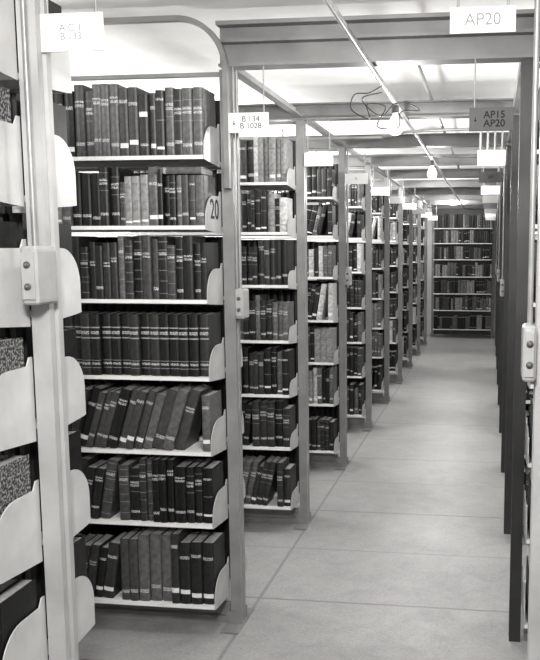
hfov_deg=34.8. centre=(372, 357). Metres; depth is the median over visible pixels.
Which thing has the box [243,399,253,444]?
book
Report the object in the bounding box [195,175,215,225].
book
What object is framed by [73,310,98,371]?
book
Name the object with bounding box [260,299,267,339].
book
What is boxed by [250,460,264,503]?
book
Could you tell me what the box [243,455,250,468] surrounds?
book
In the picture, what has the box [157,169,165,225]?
book
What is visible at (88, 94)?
book
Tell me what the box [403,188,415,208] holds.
aisle sign
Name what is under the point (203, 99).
book
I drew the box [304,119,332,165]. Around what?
aisle sign
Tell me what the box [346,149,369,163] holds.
trim
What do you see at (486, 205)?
aisle sign
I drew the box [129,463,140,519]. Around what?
book
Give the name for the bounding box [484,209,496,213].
aisle sign
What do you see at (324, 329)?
book
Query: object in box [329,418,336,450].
book
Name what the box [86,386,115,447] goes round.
book
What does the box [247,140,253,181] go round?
book
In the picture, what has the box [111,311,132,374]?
book
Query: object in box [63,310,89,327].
book
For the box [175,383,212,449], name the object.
book
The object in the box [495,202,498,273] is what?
switch box
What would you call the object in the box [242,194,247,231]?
book
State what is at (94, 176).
book
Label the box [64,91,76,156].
book
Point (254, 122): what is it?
aisle sign
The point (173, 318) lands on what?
book
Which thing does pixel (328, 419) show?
book
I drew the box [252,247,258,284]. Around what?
book
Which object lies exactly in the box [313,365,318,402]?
book
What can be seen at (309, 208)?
book
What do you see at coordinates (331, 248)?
book
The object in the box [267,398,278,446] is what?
book
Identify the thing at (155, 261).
book
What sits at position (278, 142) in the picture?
book
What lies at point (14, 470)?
book
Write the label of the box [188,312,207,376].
book
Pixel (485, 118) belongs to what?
aisle sign
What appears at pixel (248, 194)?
book
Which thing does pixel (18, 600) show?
book
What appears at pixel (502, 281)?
switch box
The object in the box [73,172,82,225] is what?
book
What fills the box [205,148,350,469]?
bookcase
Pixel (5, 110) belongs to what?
book
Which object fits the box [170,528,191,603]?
book
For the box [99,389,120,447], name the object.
book
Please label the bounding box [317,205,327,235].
book
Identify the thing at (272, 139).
book
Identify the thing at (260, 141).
book
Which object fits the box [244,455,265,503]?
book
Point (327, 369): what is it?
book
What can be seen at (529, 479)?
book
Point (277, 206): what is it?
book
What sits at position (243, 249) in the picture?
book
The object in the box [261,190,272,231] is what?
book
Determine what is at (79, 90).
book
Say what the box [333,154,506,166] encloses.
beam
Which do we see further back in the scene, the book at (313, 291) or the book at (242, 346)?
the book at (313, 291)
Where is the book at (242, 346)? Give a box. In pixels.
[241,346,246,393]
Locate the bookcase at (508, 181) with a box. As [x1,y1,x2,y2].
[501,145,536,472]
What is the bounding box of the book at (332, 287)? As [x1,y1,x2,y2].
[328,283,336,319]
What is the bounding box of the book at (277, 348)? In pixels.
[271,345,282,393]
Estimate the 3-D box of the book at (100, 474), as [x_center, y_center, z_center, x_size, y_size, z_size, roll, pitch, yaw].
[-1.085,0.529,3.440,0.072,0.209,0.150,1,7,8]
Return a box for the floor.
[78,335,529,659]
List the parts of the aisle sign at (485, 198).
sign panel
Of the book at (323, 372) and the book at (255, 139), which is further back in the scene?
the book at (323, 372)
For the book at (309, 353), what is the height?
0.234 m
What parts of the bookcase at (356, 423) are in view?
shelf, shelf, shelf, shelf, shelf, shelf, rail, rail, post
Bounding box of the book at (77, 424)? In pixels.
[72,382,98,432]
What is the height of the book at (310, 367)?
0.251 m
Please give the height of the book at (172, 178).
0.186 m
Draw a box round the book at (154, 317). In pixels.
[149,312,167,375]
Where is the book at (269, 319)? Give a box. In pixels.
[266,299,278,339]
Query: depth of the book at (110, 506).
3.38 m
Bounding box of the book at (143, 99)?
[138,94,150,155]
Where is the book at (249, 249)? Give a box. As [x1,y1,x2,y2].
[247,247,252,284]
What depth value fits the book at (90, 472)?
3.36 m
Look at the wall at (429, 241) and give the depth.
15.19 m
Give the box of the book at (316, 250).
[314,248,318,276]
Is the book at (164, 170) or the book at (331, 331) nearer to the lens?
the book at (164, 170)
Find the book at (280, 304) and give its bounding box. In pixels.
[278,301,284,339]
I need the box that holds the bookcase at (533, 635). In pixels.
[527,144,539,659]
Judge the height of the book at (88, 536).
0.223 m
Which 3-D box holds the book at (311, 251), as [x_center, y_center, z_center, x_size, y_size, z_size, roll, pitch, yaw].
[-0.411,-0.653,5.836,0.037,0.186,0.141,1,7,8]
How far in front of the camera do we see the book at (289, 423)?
4.60 m
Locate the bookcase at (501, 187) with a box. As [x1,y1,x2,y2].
[497,187,501,384]
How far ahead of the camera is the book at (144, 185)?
3.19 m
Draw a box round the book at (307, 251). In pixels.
[307,251,308,276]
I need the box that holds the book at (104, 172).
[98,167,111,225]
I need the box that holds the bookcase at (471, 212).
[430,209,495,337]
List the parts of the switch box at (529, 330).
plate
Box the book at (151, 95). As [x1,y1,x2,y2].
[149,93,156,155]
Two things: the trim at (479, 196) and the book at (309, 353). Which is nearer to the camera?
the book at (309, 353)
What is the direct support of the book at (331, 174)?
on the bookcase at (316, 457)
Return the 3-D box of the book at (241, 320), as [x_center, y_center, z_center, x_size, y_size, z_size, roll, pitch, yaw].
[-0.705,-0.207,4.628,0.038,0.200,0.144,1,7,8]
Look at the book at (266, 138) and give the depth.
4.42 m
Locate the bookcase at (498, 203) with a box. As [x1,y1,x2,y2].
[495,203,498,355]
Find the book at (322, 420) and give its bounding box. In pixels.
[320,416,327,450]
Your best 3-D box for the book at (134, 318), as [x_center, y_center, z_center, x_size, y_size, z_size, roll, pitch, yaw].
[-0.908,-0.059,3.337,0.038,0.238,0.148,1,7,8]
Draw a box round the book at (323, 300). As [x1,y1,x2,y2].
[316,283,327,319]
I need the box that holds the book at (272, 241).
[270,239,275,284]
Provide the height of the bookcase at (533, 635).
2.240 m
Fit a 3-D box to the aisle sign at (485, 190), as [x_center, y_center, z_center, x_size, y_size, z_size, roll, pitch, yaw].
[0.965,-1.463,6.967,0.155,0.245,0.012,1,7,8]
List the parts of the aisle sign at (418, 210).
sign panel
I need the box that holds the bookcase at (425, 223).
[372,205,427,345]
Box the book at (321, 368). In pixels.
[317,365,325,403]
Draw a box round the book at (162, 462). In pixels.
[159,455,172,522]
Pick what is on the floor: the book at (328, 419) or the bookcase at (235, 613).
the bookcase at (235, 613)
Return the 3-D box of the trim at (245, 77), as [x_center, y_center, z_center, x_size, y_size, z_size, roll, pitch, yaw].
[-0.476,-1.230,3.927,0.040,0.048,1.200,1,7,8]
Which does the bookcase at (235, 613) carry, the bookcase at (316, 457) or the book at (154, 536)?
the book at (154, 536)
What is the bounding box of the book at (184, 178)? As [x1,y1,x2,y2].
[181,175,189,225]
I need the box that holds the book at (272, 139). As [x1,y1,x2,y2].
[269,136,280,181]
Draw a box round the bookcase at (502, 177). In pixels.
[498,177,503,404]
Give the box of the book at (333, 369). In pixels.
[329,365,336,403]
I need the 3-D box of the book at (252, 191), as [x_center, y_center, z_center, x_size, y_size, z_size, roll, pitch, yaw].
[-0.619,-0.779,4.524,0.020,0.219,0.154,1,7,8]
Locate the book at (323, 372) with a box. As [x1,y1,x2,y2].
[322,370,325,403]
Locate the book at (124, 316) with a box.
[121,311,144,374]
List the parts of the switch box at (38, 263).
plate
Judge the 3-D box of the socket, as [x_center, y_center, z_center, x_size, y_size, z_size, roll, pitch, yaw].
[0.104,-1.158,3.958,0.036,0.034,0.036,1,7,8]
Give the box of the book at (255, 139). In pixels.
[253,137,260,181]
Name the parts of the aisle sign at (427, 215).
sign panel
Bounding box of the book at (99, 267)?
[95,246,104,298]
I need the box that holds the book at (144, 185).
[140,175,149,225]
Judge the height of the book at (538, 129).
0.222 m
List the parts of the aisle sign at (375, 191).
sign panel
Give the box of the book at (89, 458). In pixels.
[82,452,103,474]
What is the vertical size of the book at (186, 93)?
0.243 m
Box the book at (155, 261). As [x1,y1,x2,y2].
[152,239,159,298]
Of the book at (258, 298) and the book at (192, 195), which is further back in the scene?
the book at (258, 298)
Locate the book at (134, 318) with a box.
[129,311,152,375]
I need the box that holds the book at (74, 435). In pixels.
[68,429,81,471]
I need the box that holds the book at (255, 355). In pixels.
[253,351,262,393]
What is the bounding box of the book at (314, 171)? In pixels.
[312,169,316,196]
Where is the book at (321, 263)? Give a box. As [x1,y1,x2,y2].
[319,246,326,276]
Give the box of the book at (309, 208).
[307,205,312,235]
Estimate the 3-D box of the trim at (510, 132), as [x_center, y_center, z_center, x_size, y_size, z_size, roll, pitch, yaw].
[0.833,-1.375,5.050,0.040,0.048,1.200,1,7,8]
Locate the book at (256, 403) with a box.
[252,397,265,446]
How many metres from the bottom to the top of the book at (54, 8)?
0.189 m
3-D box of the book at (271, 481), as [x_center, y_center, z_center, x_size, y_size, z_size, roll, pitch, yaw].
[-0.560,0.678,4.703,0.088,0.249,0.145,1,7,8]
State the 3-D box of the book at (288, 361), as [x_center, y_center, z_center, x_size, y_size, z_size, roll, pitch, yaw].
[-0.460,0.072,4.612,0.036,0.236,0.149,1,7,8]
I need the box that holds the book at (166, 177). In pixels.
[164,175,169,225]
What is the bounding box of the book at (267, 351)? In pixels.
[264,346,271,393]
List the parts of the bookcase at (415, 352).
post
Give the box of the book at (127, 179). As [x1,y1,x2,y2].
[124,176,132,225]
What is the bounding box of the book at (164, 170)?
[155,167,212,176]
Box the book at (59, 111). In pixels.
[53,102,67,145]
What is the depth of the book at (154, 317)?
3.26 m
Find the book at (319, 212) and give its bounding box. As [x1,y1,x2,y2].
[312,206,322,235]
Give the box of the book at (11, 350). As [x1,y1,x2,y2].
[0,337,23,374]
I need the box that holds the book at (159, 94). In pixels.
[155,90,166,154]
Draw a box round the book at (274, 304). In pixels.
[272,301,282,340]
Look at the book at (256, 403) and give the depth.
4.61 m
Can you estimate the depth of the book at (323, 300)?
5.80 m
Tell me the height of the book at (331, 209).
0.201 m
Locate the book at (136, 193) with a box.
[131,176,141,225]
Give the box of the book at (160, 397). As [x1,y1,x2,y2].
[143,387,170,448]
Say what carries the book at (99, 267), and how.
on the bookcase at (235, 613)
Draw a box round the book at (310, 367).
[308,365,313,375]
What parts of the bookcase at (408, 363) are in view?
shelf, rail, post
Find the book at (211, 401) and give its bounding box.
[202,390,221,451]
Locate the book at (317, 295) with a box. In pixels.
[312,286,320,319]
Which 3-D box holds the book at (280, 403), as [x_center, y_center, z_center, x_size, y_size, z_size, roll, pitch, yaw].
[-0.500,0.350,4.669,0.042,0.248,0.145,1,7,8]
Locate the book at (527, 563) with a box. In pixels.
[525,556,528,622]
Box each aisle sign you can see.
[40,0,104,52]
[228,66,268,132]
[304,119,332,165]
[345,148,367,183]
[371,166,389,195]
[389,178,404,203]
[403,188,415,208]
[413,195,424,213]
[421,200,431,217]
[428,205,436,219]
[450,0,515,33]
[469,59,513,131]
[477,131,505,165]
[479,146,501,182]
[481,166,499,194]
[482,183,498,202]
[483,203,496,208]
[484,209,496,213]
[485,214,495,216]
[485,217,494,219]
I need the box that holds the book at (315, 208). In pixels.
[307,205,318,235]
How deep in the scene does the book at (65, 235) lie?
2.13 m
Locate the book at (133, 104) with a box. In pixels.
[128,87,148,155]
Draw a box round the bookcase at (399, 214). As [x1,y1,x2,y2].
[317,188,403,383]
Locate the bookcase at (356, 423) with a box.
[255,166,373,430]
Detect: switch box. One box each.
[20,0,57,304]
[235,71,248,318]
[345,184,351,285]
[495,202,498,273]
[497,183,500,281]
[500,146,505,296]
[521,0,539,381]
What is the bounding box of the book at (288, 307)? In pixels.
[283,301,293,340]
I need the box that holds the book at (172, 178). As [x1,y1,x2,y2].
[169,175,177,225]
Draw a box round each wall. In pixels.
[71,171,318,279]
[403,208,496,335]
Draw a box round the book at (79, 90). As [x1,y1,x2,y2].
[74,85,91,156]
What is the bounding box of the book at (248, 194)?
[247,193,250,231]
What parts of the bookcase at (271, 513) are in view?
shelf, shelf, shelf, shelf, shelf, shelf, shelf, shelf, shelf, rail, rail, post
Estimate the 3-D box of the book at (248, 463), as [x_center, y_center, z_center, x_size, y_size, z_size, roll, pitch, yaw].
[-0.699,0.677,4.729,0.090,0.244,0.156,1,7,8]
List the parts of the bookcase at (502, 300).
post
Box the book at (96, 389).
[81,381,116,446]
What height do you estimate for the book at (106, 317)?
0.238 m
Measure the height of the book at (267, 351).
0.245 m
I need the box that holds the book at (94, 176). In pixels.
[91,173,100,225]
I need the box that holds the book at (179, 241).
[175,238,184,299]
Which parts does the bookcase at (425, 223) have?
shelf, post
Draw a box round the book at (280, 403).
[275,398,288,446]
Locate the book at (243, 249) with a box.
[241,247,247,284]
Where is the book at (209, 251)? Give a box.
[200,243,218,299]
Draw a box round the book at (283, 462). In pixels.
[277,456,288,506]
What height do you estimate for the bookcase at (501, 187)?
2.240 m
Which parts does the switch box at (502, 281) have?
plate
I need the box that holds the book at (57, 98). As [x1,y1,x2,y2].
[53,94,63,105]
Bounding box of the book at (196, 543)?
[190,531,212,604]
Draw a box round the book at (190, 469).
[186,458,203,522]
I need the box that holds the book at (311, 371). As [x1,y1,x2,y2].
[309,369,312,403]
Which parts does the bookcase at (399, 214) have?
shelf, rail, post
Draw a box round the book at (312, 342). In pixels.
[310,326,317,361]
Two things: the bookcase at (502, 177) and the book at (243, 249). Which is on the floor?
the bookcase at (502, 177)
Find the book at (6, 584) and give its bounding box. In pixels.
[0,578,19,591]
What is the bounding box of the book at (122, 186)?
[119,182,125,225]
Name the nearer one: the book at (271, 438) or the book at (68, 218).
the book at (68, 218)
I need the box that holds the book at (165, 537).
[161,527,176,600]
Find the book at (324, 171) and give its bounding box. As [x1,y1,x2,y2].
[321,168,326,196]
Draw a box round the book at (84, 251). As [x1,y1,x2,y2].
[80,247,90,298]
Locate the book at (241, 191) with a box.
[240,190,248,231]
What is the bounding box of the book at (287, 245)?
[282,240,293,284]
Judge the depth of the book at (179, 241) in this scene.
3.21 m
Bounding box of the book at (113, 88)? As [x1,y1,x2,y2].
[109,84,125,155]
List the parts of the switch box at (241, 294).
plate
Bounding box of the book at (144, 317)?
[140,311,163,374]
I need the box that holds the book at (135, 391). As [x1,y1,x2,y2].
[118,383,150,447]
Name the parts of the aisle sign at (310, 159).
hanger rod, sign panel, hanger rod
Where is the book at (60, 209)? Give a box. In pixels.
[58,171,78,223]
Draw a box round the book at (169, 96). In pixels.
[165,87,175,154]
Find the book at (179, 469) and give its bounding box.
[174,458,197,522]
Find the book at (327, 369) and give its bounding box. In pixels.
[325,366,329,403]
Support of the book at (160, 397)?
on the bookcase at (235, 613)
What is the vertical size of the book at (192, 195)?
0.186 m
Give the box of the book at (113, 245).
[110,242,119,298]
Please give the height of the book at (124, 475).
0.222 m
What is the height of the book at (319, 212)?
0.196 m
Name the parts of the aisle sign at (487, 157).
hanger rod, hanger rod, sign panel, hanger rod, hanger rod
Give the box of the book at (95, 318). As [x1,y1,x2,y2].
[90,311,112,374]
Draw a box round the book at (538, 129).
[537,87,539,149]
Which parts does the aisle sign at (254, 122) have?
hanger rod, sign panel, hanger rod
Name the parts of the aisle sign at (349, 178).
sign panel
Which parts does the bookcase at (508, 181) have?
post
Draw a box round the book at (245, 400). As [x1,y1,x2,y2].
[242,397,252,443]
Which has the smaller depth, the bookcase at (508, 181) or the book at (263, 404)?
the book at (263, 404)
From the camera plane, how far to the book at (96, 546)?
3.41 m
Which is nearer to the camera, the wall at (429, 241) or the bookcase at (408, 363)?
the bookcase at (408, 363)
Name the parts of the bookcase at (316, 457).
shelf, shelf, shelf, shelf, shelf, shelf, shelf, shelf, shelf, rail, rail, post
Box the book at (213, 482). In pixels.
[202,460,223,523]
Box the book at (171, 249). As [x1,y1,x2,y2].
[167,245,176,299]
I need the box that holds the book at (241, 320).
[240,319,243,339]
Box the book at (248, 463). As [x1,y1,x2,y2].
[243,455,256,499]
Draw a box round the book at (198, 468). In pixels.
[195,458,213,522]
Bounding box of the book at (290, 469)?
[284,463,295,505]
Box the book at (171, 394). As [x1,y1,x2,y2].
[153,383,185,449]
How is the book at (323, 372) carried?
on the bookcase at (316, 457)
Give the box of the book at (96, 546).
[88,533,114,596]
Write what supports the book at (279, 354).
on the bookcase at (271, 513)
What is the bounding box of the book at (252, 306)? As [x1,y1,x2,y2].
[249,300,255,339]
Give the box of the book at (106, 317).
[102,311,122,374]
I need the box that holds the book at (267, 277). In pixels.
[264,240,270,284]
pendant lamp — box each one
[387,105,402,134]
[427,161,436,178]
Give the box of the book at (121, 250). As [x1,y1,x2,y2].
[118,236,132,298]
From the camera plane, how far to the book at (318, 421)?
5.93 m
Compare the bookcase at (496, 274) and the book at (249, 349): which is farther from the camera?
the bookcase at (496, 274)
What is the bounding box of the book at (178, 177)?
[176,175,182,225]
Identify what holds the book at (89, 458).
on the bookcase at (235, 613)
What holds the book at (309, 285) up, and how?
on the bookcase at (316, 457)
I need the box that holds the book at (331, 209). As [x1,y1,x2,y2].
[328,205,335,235]
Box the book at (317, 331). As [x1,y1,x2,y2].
[314,327,322,361]
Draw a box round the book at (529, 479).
[527,472,530,537]
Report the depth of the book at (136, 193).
3.19 m
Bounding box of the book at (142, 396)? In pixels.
[125,385,155,448]
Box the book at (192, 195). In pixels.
[189,175,195,225]
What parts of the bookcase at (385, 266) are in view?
shelf, rail, post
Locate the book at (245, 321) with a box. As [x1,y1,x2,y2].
[243,317,248,339]
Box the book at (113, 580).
[103,530,127,597]
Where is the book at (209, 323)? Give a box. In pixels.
[199,312,220,376]
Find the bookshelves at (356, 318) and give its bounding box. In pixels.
[0,0,536,659]
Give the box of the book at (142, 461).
[139,454,150,520]
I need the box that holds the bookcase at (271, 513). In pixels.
[123,120,314,529]
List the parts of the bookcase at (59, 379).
shelf, shelf, post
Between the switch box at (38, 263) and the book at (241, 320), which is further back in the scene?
the book at (241, 320)
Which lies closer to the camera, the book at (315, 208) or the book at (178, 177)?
the book at (178, 177)
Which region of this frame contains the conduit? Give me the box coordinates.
[323,0,464,208]
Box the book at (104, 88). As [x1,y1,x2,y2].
[100,84,111,155]
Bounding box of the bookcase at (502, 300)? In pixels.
[499,164,536,432]
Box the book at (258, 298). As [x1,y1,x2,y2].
[255,294,266,339]
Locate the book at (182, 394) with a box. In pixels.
[163,383,194,450]
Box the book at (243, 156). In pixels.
[239,140,247,181]
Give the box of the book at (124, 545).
[120,527,141,599]
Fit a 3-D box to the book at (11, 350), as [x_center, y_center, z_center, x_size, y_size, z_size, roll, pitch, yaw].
[-0.831,0.070,1.884,0.039,0.218,0.155,1,7,8]
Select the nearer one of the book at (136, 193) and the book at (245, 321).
the book at (136, 193)
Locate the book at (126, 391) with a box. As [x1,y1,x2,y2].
[107,382,140,447]
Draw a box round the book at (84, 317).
[80,311,102,374]
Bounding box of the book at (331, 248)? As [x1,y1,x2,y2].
[328,245,335,276]
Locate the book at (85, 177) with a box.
[81,173,92,225]
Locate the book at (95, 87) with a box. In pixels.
[92,84,102,155]
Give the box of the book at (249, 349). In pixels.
[242,346,254,393]
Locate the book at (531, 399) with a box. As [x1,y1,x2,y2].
[529,397,532,462]
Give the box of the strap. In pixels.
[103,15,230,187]
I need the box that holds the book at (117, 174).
[110,167,133,225]
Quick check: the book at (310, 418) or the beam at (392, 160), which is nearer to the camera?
the book at (310, 418)
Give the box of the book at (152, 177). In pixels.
[148,167,158,225]
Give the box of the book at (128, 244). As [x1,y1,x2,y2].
[124,240,134,298]
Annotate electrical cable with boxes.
[350,85,419,129]
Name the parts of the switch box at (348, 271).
plate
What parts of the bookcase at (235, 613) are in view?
shelf, shelf, shelf, rail, shelf, shelf, shelf, shelf, shelf, shelf, rail, post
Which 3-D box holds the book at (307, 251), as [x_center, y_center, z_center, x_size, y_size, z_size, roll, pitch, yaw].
[-0.444,-0.649,5.840,0.028,0.176,0.137,1,7,8]
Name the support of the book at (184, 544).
on the bookcase at (235, 613)
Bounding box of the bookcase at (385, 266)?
[307,178,390,403]
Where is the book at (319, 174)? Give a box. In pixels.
[317,169,321,196]
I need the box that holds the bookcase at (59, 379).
[0,0,94,659]
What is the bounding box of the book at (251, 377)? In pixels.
[249,351,258,393]
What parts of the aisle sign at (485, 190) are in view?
sign panel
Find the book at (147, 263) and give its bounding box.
[141,236,157,298]
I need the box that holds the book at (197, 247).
[194,243,201,299]
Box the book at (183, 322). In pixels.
[178,312,197,376]
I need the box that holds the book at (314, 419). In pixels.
[312,415,320,449]
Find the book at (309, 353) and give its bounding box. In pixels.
[308,326,310,361]
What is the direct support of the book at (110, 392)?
on the bookcase at (235, 613)
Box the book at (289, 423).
[283,404,295,446]
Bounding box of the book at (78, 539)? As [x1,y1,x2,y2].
[73,534,86,577]
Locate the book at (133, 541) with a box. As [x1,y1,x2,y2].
[128,527,145,600]
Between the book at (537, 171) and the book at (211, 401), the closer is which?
the book at (537, 171)
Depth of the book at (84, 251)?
3.25 m
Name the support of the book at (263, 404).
on the bookcase at (271, 513)
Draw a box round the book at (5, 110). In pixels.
[0,86,10,122]
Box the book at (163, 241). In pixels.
[158,236,180,298]
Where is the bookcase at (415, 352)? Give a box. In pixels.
[403,200,420,355]
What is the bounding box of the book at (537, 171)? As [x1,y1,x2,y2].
[535,164,538,223]
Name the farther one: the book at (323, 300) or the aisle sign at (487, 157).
the book at (323, 300)
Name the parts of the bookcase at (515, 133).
post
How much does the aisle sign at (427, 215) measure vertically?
0.245 m
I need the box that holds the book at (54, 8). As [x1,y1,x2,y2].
[48,0,61,13]
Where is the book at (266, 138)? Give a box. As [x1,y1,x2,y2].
[264,136,269,181]
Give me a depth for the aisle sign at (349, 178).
5.82 m
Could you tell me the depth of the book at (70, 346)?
2.17 m
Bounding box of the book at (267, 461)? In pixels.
[256,455,274,504]
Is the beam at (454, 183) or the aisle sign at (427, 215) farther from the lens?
the aisle sign at (427, 215)
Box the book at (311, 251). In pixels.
[308,249,313,276]
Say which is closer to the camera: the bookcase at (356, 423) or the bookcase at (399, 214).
the bookcase at (356, 423)
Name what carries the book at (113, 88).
on the bookcase at (235, 613)
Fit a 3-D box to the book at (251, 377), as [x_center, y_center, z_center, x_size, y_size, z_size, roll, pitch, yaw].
[-0.647,0.076,4.655,0.027,0.217,0.146,1,7,8]
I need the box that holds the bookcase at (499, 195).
[496,195,499,368]
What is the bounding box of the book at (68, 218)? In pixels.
[63,206,73,225]
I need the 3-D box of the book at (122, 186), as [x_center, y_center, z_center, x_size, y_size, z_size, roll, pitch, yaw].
[-0.938,-0.590,3.280,0.023,0.164,0.132,1,7,8]
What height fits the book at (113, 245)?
0.215 m
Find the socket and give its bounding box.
[391,105,398,112]
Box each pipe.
[240,127,468,140]
[333,154,506,157]
[416,65,459,168]
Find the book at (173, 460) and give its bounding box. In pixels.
[166,455,185,522]
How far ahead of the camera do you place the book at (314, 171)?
5.70 m
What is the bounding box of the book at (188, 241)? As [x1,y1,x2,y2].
[183,236,205,299]
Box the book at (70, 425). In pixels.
[68,383,90,428]
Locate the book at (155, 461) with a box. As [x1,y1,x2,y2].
[151,455,164,521]
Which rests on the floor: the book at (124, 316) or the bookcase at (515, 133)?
the bookcase at (515, 133)
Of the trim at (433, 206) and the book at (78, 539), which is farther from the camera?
the trim at (433, 206)
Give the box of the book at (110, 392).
[94,385,123,446]
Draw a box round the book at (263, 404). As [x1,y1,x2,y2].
[260,397,271,446]
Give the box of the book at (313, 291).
[308,283,320,319]
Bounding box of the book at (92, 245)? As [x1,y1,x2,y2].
[89,242,109,298]
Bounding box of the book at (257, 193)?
[255,191,260,231]
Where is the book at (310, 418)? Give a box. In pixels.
[309,416,314,449]
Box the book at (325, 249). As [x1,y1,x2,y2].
[323,247,327,276]
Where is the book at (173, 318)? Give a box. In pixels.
[169,312,187,375]
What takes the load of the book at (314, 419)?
on the bookcase at (316, 457)
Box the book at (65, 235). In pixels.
[59,224,72,255]
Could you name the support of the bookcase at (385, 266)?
on the floor
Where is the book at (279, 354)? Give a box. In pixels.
[277,349,283,393]
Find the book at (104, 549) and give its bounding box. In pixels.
[95,536,115,596]
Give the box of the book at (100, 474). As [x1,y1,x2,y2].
[90,462,106,518]
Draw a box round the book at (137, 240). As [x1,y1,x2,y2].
[133,236,143,298]
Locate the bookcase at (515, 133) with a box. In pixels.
[504,115,536,533]
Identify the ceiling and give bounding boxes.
[51,0,539,179]
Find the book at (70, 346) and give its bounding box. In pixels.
[63,328,76,359]
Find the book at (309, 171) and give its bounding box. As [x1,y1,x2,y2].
[307,169,311,196]
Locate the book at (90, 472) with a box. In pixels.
[85,458,106,511]
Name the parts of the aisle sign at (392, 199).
sign panel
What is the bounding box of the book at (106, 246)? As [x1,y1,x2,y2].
[103,243,111,298]
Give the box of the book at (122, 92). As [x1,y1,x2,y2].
[118,87,129,155]
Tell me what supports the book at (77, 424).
on the bookcase at (235, 613)
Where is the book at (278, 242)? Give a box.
[275,239,282,284]
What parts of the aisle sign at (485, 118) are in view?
hanger rod, sign panel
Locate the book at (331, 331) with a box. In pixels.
[327,327,336,362]
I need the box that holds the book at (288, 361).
[282,348,294,394]
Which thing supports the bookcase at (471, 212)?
on the floor
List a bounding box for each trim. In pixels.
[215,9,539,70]
[234,70,301,116]
[238,98,519,121]
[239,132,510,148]
[306,121,343,145]
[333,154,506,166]
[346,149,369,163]
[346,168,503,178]
[372,167,388,176]
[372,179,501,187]
[390,179,401,185]
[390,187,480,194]
[405,194,482,200]
[405,200,497,204]
[416,205,483,208]
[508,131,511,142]
[513,62,520,111]
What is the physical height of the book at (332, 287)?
0.250 m
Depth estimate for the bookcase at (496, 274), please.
13.57 m
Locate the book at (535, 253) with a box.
[533,242,536,302]
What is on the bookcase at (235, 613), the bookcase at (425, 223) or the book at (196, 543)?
the book at (196, 543)
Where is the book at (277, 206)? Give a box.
[275,198,279,231]
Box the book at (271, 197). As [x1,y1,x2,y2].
[267,193,280,231]
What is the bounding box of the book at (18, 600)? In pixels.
[0,578,36,659]
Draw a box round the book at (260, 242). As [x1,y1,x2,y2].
[258,240,263,284]
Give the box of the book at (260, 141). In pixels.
[258,139,263,181]
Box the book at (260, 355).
[258,351,263,393]
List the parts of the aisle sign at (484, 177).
sign panel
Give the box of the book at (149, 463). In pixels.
[146,455,157,520]
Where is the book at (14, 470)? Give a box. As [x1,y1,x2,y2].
[0,454,30,517]
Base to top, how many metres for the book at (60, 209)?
0.219 m
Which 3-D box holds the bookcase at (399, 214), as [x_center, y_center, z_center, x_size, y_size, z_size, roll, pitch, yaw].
[-0.130,-0.835,9.884,0.968,2.240,0.440,1,7,8]
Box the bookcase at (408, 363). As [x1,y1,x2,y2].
[346,195,413,367]
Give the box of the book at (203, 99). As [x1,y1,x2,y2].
[192,87,215,154]
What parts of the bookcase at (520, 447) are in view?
shelf, rail, shelf, shelf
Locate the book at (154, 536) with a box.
[149,527,169,600]
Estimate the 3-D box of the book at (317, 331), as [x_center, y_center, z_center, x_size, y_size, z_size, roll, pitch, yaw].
[-0.371,-0.095,5.918,0.044,0.231,0.155,1,7,8]
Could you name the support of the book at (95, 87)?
on the bookcase at (235, 613)
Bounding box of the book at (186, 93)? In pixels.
[181,88,193,154]
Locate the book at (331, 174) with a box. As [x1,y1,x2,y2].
[327,169,335,196]
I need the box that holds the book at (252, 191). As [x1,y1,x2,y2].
[251,190,256,231]
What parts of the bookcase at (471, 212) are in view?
post, header panel, shelf, shelf, shelf, shelf, shelf, shelf, shelf, post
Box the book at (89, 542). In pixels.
[85,533,102,577]
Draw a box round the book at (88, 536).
[85,533,94,541]
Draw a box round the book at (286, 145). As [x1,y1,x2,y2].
[281,139,292,181]
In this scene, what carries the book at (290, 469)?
on the bookcase at (271, 513)
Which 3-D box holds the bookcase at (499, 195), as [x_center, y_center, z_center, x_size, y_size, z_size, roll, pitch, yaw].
[2.084,-0.964,10.884,0.967,2.240,0.440,1,7,8]
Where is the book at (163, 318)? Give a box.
[159,312,177,375]
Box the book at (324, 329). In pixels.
[321,327,328,361]
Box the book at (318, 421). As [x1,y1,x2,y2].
[317,417,321,449]
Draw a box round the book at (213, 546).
[202,531,224,604]
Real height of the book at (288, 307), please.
0.203 m
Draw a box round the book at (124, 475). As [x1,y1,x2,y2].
[118,456,140,519]
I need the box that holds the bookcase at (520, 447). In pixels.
[508,60,539,641]
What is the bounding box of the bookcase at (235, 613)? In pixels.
[71,69,253,634]
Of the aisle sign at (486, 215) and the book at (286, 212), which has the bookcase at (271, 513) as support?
the book at (286, 212)
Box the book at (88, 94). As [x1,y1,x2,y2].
[85,91,94,156]
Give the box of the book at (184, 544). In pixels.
[179,531,199,603]
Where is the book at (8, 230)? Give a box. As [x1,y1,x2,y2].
[0,221,17,247]
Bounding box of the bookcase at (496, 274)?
[495,274,496,345]
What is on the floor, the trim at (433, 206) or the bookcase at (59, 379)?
the bookcase at (59, 379)
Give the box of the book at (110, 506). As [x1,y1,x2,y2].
[100,453,132,518]
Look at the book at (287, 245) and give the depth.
4.49 m
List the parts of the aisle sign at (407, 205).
sign panel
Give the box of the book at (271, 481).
[262,456,281,505]
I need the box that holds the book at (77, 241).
[72,236,96,298]
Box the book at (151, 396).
[134,384,169,448]
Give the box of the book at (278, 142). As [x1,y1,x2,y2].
[276,140,280,181]
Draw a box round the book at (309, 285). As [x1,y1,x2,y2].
[308,283,312,309]
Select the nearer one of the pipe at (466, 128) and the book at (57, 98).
the book at (57, 98)
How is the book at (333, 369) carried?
on the bookcase at (316, 457)
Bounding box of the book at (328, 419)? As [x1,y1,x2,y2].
[325,416,332,450]
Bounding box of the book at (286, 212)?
[279,197,292,231]
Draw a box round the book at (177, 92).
[173,89,182,154]
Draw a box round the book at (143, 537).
[138,526,156,600]

